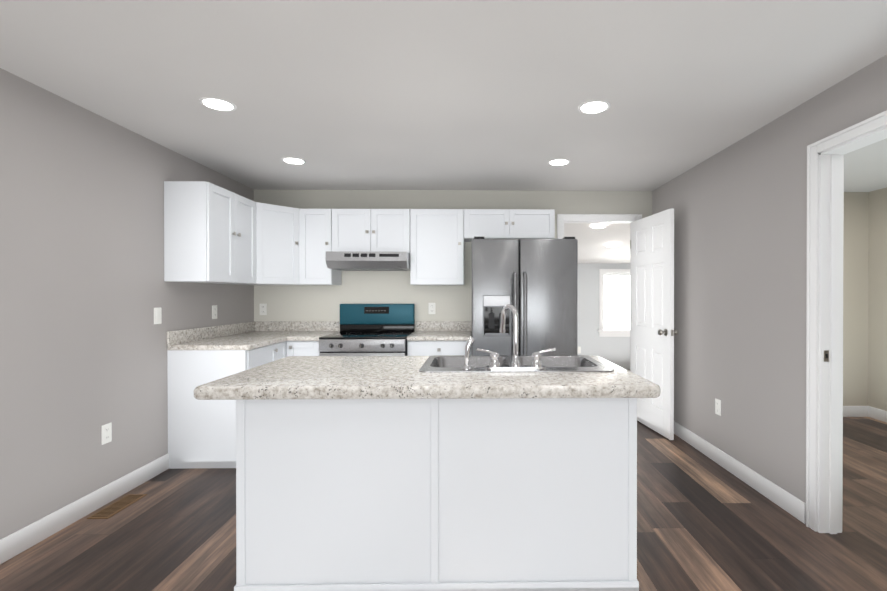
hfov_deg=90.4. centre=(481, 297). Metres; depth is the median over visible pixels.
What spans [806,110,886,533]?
door frame
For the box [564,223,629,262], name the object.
ceiling
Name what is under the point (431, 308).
electrical outlet
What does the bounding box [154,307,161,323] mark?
light switch
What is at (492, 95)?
ceiling
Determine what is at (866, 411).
baseboard
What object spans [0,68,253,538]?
wall
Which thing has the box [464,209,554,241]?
upper cabinet
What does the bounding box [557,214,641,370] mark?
door frame
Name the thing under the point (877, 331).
wall
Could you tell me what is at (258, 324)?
backsplash
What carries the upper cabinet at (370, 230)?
attached to the wall at (315, 302)
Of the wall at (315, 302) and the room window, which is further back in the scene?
the room window
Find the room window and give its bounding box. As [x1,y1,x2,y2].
[597,269,629,336]
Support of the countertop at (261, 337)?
on the base cabinet at (201, 433)
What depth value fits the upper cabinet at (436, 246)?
4.24 m
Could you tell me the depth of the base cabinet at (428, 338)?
3.96 m
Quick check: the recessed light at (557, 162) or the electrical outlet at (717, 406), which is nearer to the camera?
the electrical outlet at (717, 406)
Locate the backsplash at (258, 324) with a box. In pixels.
[255,321,339,328]
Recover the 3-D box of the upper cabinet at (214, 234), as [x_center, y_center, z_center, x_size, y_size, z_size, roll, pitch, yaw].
[-2.146,-0.482,3.585,0.363,0.732,0.750,0,0,-1]
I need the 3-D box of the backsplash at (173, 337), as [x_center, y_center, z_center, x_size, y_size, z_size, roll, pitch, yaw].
[-2.323,0.304,3.874,0.020,0.104,1.290,0,0,-1]
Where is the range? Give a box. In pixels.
[319,304,414,355]
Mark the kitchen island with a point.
(526, 494)
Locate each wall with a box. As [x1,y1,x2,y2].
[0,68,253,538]
[254,189,868,405]
[578,263,629,368]
[652,55,886,502]
[868,187,886,410]
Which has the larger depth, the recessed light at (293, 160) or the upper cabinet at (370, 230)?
the upper cabinet at (370, 230)
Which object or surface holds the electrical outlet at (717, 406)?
attached to the wall at (740, 253)
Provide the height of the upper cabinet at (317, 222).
0.732 m
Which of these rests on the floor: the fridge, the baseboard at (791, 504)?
the fridge
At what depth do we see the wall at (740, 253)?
2.93 m
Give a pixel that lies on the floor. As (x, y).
(705, 523)
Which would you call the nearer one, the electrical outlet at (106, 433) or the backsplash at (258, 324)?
the electrical outlet at (106, 433)
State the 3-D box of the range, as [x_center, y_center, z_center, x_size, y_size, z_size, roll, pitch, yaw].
[-1.060,0.667,4.163,0.754,1.195,0.723,0,0,-1]
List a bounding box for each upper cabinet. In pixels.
[164,181,259,284]
[260,203,303,284]
[304,209,341,284]
[332,209,409,252]
[410,209,463,284]
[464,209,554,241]
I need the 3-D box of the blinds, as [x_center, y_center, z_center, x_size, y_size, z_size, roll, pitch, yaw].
[2.503,0.066,7.620,0.800,0.957,0.032,0,0,-1]
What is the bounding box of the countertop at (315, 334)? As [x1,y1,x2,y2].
[287,329,339,340]
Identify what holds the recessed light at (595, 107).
in the ceiling at (492, 95)
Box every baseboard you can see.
[0,453,168,563]
[674,421,805,523]
[843,406,867,416]
[868,406,886,422]
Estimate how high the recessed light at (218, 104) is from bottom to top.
0.004 m
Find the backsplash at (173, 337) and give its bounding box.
[167,321,254,344]
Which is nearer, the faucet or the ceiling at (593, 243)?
the faucet
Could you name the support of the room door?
in the wall at (315, 302)
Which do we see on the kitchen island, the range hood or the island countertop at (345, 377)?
the island countertop at (345, 377)
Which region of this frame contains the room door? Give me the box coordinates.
[630,208,677,439]
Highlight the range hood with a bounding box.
[326,251,409,270]
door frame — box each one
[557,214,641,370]
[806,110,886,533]
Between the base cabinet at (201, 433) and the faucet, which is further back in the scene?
the base cabinet at (201, 433)
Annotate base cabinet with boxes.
[167,345,274,468]
[275,341,290,360]
[291,341,319,355]
[407,321,471,355]
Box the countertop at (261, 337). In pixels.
[167,329,310,352]
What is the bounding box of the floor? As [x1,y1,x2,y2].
[0,369,886,590]
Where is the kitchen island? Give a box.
[234,398,638,590]
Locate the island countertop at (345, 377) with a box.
[194,355,660,399]
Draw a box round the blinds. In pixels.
[603,273,629,328]
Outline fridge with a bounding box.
[472,236,577,354]
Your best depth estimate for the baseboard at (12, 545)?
2.48 m
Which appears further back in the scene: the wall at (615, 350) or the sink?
the wall at (615, 350)
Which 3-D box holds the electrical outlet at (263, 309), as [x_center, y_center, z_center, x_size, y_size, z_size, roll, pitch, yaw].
[-2.252,0.126,4.517,0.072,0.118,0.007,0,0,-1]
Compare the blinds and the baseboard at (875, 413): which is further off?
the blinds
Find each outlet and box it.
[101,422,111,444]
[212,305,216,318]
[259,304,266,314]
[428,303,434,313]
[715,398,720,415]
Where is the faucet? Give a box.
[462,304,555,369]
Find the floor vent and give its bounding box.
[87,494,146,518]
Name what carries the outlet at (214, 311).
attached to the wall at (86, 289)
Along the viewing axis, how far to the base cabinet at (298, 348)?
3.94 m
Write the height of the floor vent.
0.005 m
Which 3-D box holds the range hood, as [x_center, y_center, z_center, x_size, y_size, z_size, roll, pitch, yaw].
[-1.068,-0.343,4.285,0.742,0.154,0.504,0,0,-1]
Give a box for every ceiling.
[0,0,886,191]
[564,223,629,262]
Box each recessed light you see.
[199,97,236,111]
[281,157,305,164]
[548,159,569,165]
[578,100,609,113]
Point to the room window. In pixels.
(613, 300)
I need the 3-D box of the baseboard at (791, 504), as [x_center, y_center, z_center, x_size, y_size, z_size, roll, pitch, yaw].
[1.845,1.222,0.694,0.014,0.115,7.810,0,0,-1]
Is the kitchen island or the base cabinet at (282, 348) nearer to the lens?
the kitchen island
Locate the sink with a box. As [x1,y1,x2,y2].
[419,355,613,372]
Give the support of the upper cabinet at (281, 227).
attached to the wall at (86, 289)
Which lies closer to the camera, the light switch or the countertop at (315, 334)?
the light switch
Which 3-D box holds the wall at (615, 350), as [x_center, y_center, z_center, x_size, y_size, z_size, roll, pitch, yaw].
[2.928,0.065,7.664,6.400,2.370,0.120,0,0,-1]

